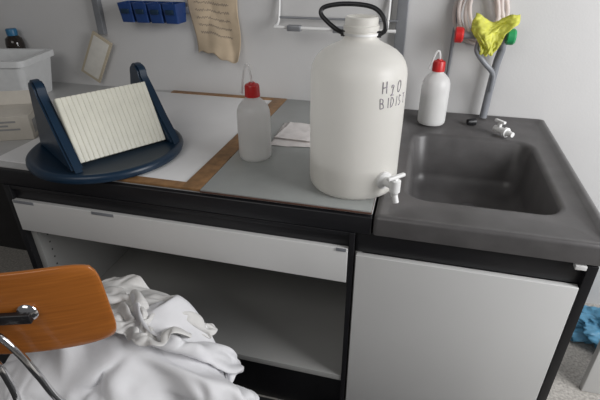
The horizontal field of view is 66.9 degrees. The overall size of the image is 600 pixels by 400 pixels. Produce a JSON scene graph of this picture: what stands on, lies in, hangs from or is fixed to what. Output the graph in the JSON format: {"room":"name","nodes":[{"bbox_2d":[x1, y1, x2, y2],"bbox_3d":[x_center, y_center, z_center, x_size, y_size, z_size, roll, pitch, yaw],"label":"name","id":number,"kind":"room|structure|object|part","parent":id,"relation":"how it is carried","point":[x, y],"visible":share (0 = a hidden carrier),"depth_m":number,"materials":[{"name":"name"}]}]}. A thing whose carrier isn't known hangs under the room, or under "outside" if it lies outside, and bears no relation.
{"room":"laboratory","nodes":[
{"label":"laboratory","id":0,"kind":"room"},
{"bbox_2d":[0,0,599,304],"bbox_3d":[0.064,-0.942,2.002,7.400,2.900,0.120,7,30,13],"label":"wall","id":1,"kind":"structure","parent":0,"point":[550,73],"depth_m":2.02,"materials":[{"name":"paint"}]},
{"bbox_2d":[91,0,106,34],"bbox_3d":[-0.996,-1.307,2.027,0.035,1.080,0.030,7,30,13],"label":"upright","id":2,"kind":"object","parent":1,"relation":"attached to","point":[96,4],"visible":1,"depth_m":2.24,"materials":[{"name":"metal"}]},
{"bbox_2d":[187,0,240,62],"bbox_3d":[-0.400,-0.830,2.105,0.261,0.362,0.055,11,31,18],"label":"note","id":3,"kind":"object","parent":1,"relation":"attached to","point":[216,25],"visible":1,"depth_m":2.12,"materials":[{"name":"paper"}]},
{"bbox_2d":[273,0,397,32],"bbox_3d":[0.148,-0.845,1.894,0.526,0.265,0.119,7,30,13],"label":"wall rack","id":4,"kind":"object","parent":1,"relation":"attached to","point":[297,28],"visible":0.64,"depth_m":1.94,"materials":[{"name":"white metal"}]},
{"bbox_2d":[394,0,408,56],"bbox_3d":[0.426,-1.011,1.764,0.045,1.349,0.030,7,30,13],"label":"upright","id":5,"kind":"object","parent":1,"relation":"attached to","point":[403,5],"visible":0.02,"depth_m":1.91,"materials":[{"name":"metal"}]},
{"bbox_2d":[446,9,456,77],"bbox_3d":[0.637,-0.964,1.731,0.014,1.300,0.014,7,30,13],"label":"pipe","id":6,"kind":"object","parent":1,"relation":"attached to","point":[453,31],"visible":0.48,"depth_m":1.92,"materials":[{"name":"grey metal"}]},
{"bbox_2d":[452,0,509,45],"bbox_3d":[0.719,-0.743,1.802,0.218,0.259,0.059,7,30,13],"label":"coil","id":7,"kind":"object","parent":1,"relation":"hanging from","point":[458,4],"visible":0.45,"depth_m":1.80,"materials":[{"name":"white plastic"}]},
{"bbox_2d":[454,27,516,117],"bbox_3d":[0.727,-0.517,1.875,0.223,0.380,0.160,7,30,13],"label":"tap","id":8,"kind":"object","parent":1,"relation":"attached to","point":[510,37],"visible":0.83,"depth_m":1.79,"materials":[{"name":"grey metal"}]},
{"bbox_3d":[0.625,-0.649,1.784,0.033,0.060,0.060,7,30,13],"label":"knob","id":9,"kind":"part","parent":8,"relation":"part of","materials":[{"name":"red plastic"}]},
{"bbox_3d":[0.740,-0.535,1.804,0.117,0.228,0.061,-4,30,-6],"label":"spout","id":10,"kind":"part","parent":8,"relation":"part of","materials":[{"name":"grey metal"}]},
{"bbox_2d":[471,13,520,56],"bbox_3d":[0.741,-0.632,1.741,0.170,0.154,0.078,7,30,13],"label":"glove","id":11,"kind":"object","parent":8,"relation":"on","point":[489,35],"visible":1,"depth_m":1.73,"materials":[{"name":"yellow rubber"}]},
{"bbox_3d":[0.808,-0.626,1.742,0.033,0.060,0.060,7,30,13],"label":"knob","id":12,"kind":"part","parent":8,"relation":"part of","materials":[{"name":"green plastic"}]},
{"bbox_2d":[0,246,599,399],"bbox_3d":[-0.492,1.392,0.870,7.400,0.050,4.290,7,30,13],"label":"floor","id":13,"kind":"structure","parent":0,"point":[577,357],"depth_m":2.00,"materials":[{"name":"stone"}]},
{"bbox_2d":[0,183,26,250],"bbox_3d":[-1.468,-0.059,2.500,1.230,0.884,0.020,7,30,13],"label":"screen","id":14,"kind":"object","parent":13,"relation":"on","point":[10,235],"visible":0.02,"depth_m":2.69,"materials":[{"name":"black laminate"}]},
{"bbox_2d":[0,354,273,399],"bbox_3d":[-0.980,1.142,1.262,3.020,0.004,1.740,7,30,13],"label":"floor mat","id":15,"kind":"object","parent":13,"relation":"on","point":[3,357],"visible":0.02,"depth_m":2.02,"materials":[{"name":"rubber"}]},
{"bbox_2d":[0,264,116,399],"bbox_3d":[-0.708,0.486,1.389,0.481,0.984,0.509,-2,29,-4],"label":"chair","id":16,"kind":"object","parent":15,"relation":"on","point":[64,306],"visible":0.7,"depth_m":1.05,"materials":[{"name":"orange wood"}]},
{"bbox_3d":[-0.848,0.564,1.400,0.148,0.834,0.539,-12,31,-19],"label":"leg","id":17,"kind":"part","parent":16,"relation":"part of","materials":[{"name":"silver metal"}]},
{"bbox_3d":[-0.679,0.532,1.416,0.320,0.874,0.507,-2,29,-4],"label":"leg","id":18,"kind":"part","parent":16,"relation":"part of","materials":[{"name":"silver metal"}]},
{"bbox_3d":[-0.696,0.260,1.056,0.481,0.265,0.074,-2,29,-4],"label":"backrest","id":19,"kind":"part","parent":16,"relation":"part of","materials":[{"name":"orange wood"}]},
{"bbox_2d":[0,293,258,399],"bbox_3d":[-0.558,0.654,1.411,0.864,0.673,0.765,-3,30,-5],"label":"lab coat","id":20,"kind":"object","parent":16,"relation":"on","point":[198,367],"visible":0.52,"depth_m":1.29,"materials":[{"name":"white fabric"}]},
{"bbox_2d":[102,274,217,345],"bbox_3d":[-0.505,0.354,1.416,0.474,0.163,0.263,7,30,13],"label":"lab coat","id":21,"kind":"object","parent":20,"relation":"on","point":[118,289],"visible":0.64,"depth_m":1.38,"materials":[{"name":"white fabric"}]},
{"bbox_2d":[3,184,355,399],"bbox_3d":[-0.358,0.256,1.931,1.238,0.885,0.643,7,30,13],"label":"base cabinet","id":22,"kind":"object","parent":13,"relation":"on","point":[278,295],"visible":0.63,"depth_m":1.72,"materials":[{"name":"laminate"}]},
{"bbox_3d":[-0.919,0.128,2.036,0.025,0.610,0.600,7,30,13],"label":"panel","id":23,"kind":"part","parent":22,"relation":"part of","materials":[{"name":"laminate"}]},
{"bbox_3d":[-0.437,0.123,1.512,1.200,0.126,0.018,7,30,13],"label":"drawer","id":24,"kind":"part","parent":22,"relation":"part of","materials":[{"name":"white laminate"}]},
{"bbox_2d":[0,82,378,233],"bbox_3d":[-0.889,-0.317,1.984,2.518,0.065,0.990,7,30,13],"label":"countertop","id":25,"kind":"structure","parent":22,"relation":"on","point":[11,173],"depth_m":1.42,"materials":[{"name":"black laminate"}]},
{"bbox_2d":[5,28,25,47],"bbox_3d":[-1.510,-0.771,2.441,0.090,0.283,0.090,7,30,13],"label":"bottle","id":26,"kind":"object","parent":25,"relation":"on","point":[13,40],"visible":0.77,"depth_m":2.37,"materials":[{"name":"black glass"}]},
{"bbox_2d":[0,90,49,140],"bbox_3d":[-1.160,-0.339,1.814,0.306,0.141,0.200,-5,30,-8],"label":"carton","id":27,"kind":"object","parent":25,"relation":"on","point":[17,122],"visible":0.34,"depth_m":1.77,"materials":[{"name":"white cardboard"}]},
{"bbox_2d":[0,48,53,92],"bbox_3d":[-1.501,-0.618,2.254,0.480,0.200,0.304,1,29,2],"label":"tub","id":28,"kind":"object","parent":25,"relation":"on","point":[18,66],"visible":0.9,"depth_m":2.19,"materials":[{"name":"white plastic"}]},
{"bbox_2d":[81,31,112,82],"bbox_3d":[-1.051,-0.736,2.347,0.222,0.264,0.009,7,30,13],"label":"card","id":29,"kind":"object","parent":25,"relation":"on","point":[99,48],"visible":1,"depth_m":2.34,"materials":[{"name":"beige paper"}]},
{"bbox_2d":[0,90,286,191],"bbox_3d":[-0.575,-0.308,1.891,0.808,0.009,0.965,7,30,13],"label":"board","id":30,"kind":"object","parent":25,"relation":"on","point":[206,123],"visible":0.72,"depth_m":1.75,"materials":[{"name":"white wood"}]},
{"bbox_2d":[25,62,182,183],"bbox_3d":[-0.690,-0.294,1.575,0.528,0.276,0.528,-24,37,-36],"label":"rack","id":31,"kind":"object","parent":30,"relation":"on","point":[121,132],"visible":1,"depth_m":1.51,"materials":[{"name":"blue plastic"}]},
{"bbox_2d":[200,99,374,214],"bbox_3d":[0.069,-0.225,1.739,0.525,0.009,0.967,7,30,13],"label":"sheet","id":32,"kind":"object","parent":25,"relation":"on","point":[284,177],"visible":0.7,"depth_m":1.45,"materials":[{"name":"grey plastic"}]},
{"bbox_2d":[237,64,271,161],"bbox_3d":[-0.157,-0.296,1.531,0.113,0.321,0.113,7,30,13],"label":"wash bottle","id":33,"kind":"object","parent":32,"relation":"on","point":[253,113],"visible":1,"depth_m":1.51,"materials":[{"name":"white plastic"}]},
{"bbox_2d":[271,123,309,146],"bbox_3d":[0.008,-0.255,1.778,0.202,0.005,0.246,6,30,10],"label":"tissue","id":34,"kind":"object","parent":32,"relation":"on","point":[276,141],"visible":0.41,"depth_m":1.71,"materials":[{"name":"white paper"}]},
{"bbox_2d":[274,122,309,141],"bbox_3d":[0.009,-0.270,1.791,0.174,0.004,0.184,9,31,16],"label":"tissue","id":35,"kind":"object","parent":34,"relation":"on","point":[292,130],"visible":0.7,"depth_m":1.78,"materials":[{"name":"white paper"}]},
{"bbox_2d":[310,1,407,203],"bbox_3d":[0.175,-0.281,1.299,0.296,0.521,0.284,7,30,13],"label":"carboy","id":36,"kind":"object","parent":32,"relation":"on","point":[359,80],"visible":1,"depth_m":1.22,"materials":[{"name":"white plastic"}]},
{"bbox_3d":[0.142,-0.483,1.213,0.189,0.084,0.039,7,30,13],"label":"handle","id":37,"kind":"part","parent":36,"relation":"part of","materials":[{"name":"black plastic"}]},
{"bbox_3d":[0.269,-0.007,1.285,0.017,0.034,0.026,-18,34,-28],"label":"spout","id":38,"kind":"part","parent":36,"relation":"part of","materials":[{"name":"white plastic"}]},
{"bbox_3d":[0.266,-0.060,1.260,0.064,0.018,0.012,-18,34,-28],"label":"lever","id":39,"kind":"part","parent":36,"relation":"part of","materials":[{"name":"white plastic"}]},
{"bbox_2d":[373,109,599,265],"bbox_3d":[0.631,-0.043,1.675,0.618,0.251,0.993,7,30,13],"label":"sink","id":40,"kind":"object","parent":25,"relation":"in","point":[463,185],"visible":0.85,"depth_m":1.56,"materials":[{"name":"grey ceramic"}]},
{"bbox_2d":[418,50,449,125],"bbox_3d":[0.557,-0.462,1.863,0.113,0.297,0.113,7,30,13],"label":"wash bottle","id":41,"kind":"object","parent":40,"relation":"on","point":[435,89],"visible":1,"depth_m":1.84,"materials":[{"name":"white plastic"}]},
{"bbox_2d":[466,118,476,124],"bbox_3d":[0.721,-0.330,1.913,0.033,0.032,0.032,-4,30,-7],"label":"stopper","id":42,"kind":"object","parent":40,"relation":"on","point":[473,121],"visible":1,"depth_m":1.90,"materials":[{"name":"black rubber"}]},
{"bbox_2d":[493,118,514,137],"bbox_3d":[0.805,-0.281,1.795,0.038,0.057,0.094,-13,32,-22],"label":"tap","id":43,"kind":"object","parent":40,"relation":"on","point":[504,132],"visible":1,"depth_m":1.79,"materials":[{"name":"white plastic"}]},
{"bbox_3d":[0.795,-0.300,1.808,0.014,0.036,0.048,-13,32,-22],"label":"lever","id":44,"kind":"part","parent":43,"relation":"part of","materials":[{"name":"white plastic"}]},
{"bbox_2d":[101,247,346,379],"bbox_3d":[-0.342,0.417,2.013,1.171,0.025,0.620,7,30,13],"label":"shelf","id":45,"kind":"object","parent":22,"relation":"attached to","point":[295,322],"depth_m":1.94,"materials":[{"name":"laminate"}]},
{"bbox_2d":[345,227,598,399],"bbox_3d":[0.587,0.296,1.855,0.630,0.885,0.958,7,30,13],"label":"base cabinet","id":46,"kind":"object","parent":13,"relation":"on","point":[429,321],"visible":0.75,"depth_m":1.36,"materials":[{"name":"laminate"}]},
{"bbox_3d":[0.880,0.332,1.789,0.025,0.885,0.954,7,30,13],"label":"panel","id":47,"kind":"part","parent":46,"relation":"part of","materials":[{"name":"black laminate"}]},
{"bbox_2d":[571,305,599,348],"bbox_3d":[1.456,0.588,2.098,0.436,0.130,0.336,7,30,13],"label":"plastic bag","id":48,"kind":"object","parent":13,"relation":"on","point":[587,329],"visible":0.77,"depth_m":2.10,"materials":[{"name":"blue plastic"}]},
{"bbox_2d":[580,340,599,393],"bbox_3d":[1.405,0.543,1.681,0.500,0.620,0.030,7,30,13],"label":"screen","id":49,"kind":"object","parent":13,"relation":"on","point":[590,382],"visible":1,"depth_m":1.83,"materials":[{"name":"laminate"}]},
{"bbox_3d":[-0.678,-0.910,2.165,0.340,0.030,0.012,7,30,13],"label":"rail","id":50,"kind":"object","parent":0,"visible":0},
{"bbox_2d":[117,0,138,21],"bbox_3d":[-0.798,-0.890,2.146,0.072,0.085,0.101,7,30,13],"label":"storage bin","id":51,"kind":"object","parent":50,"relation":"hanging from","point":[126,10],"visible":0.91,"depth_m":2.11,"materials":[{"name":"blue plastic"}]},
{"bbox_2d":[131,1,155,22],"bbox_3d":[-0.725,-0.881,2.129,0.072,0.085,0.101,7,30,13],"label":"storage bin","id":52,"kind":"object","parent":50,"relation":"hanging from","point":[140,8],"visible":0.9,"depth_m":2.09,"materials":[{"name":"blue plastic"}]},
{"bbox_2d":[146,1,167,22],"bbox_3d":[-0.651,-0.872,2.112,0.072,0.085,0.101,7,30,13],"label":"storage bin","id":53,"kind":"object","parent":50,"relation":"hanging from","point":[156,13],"visible":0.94,"depth_m":2.08,"materials":[{"name":"blue plastic"}]},
{"bbox_2d":[161,2,185,23],"bbox_3d":[-0.578,-0.862,2.095,0.072,0.085,0.101,7,30,13],"label":"storage bin","id":54,"kind":"object","parent":50,"relation":"hanging from","point":[174,12],"visible":1,"depth_m":2.07,"materials":[{"name":"blue plastic"}]}
]}

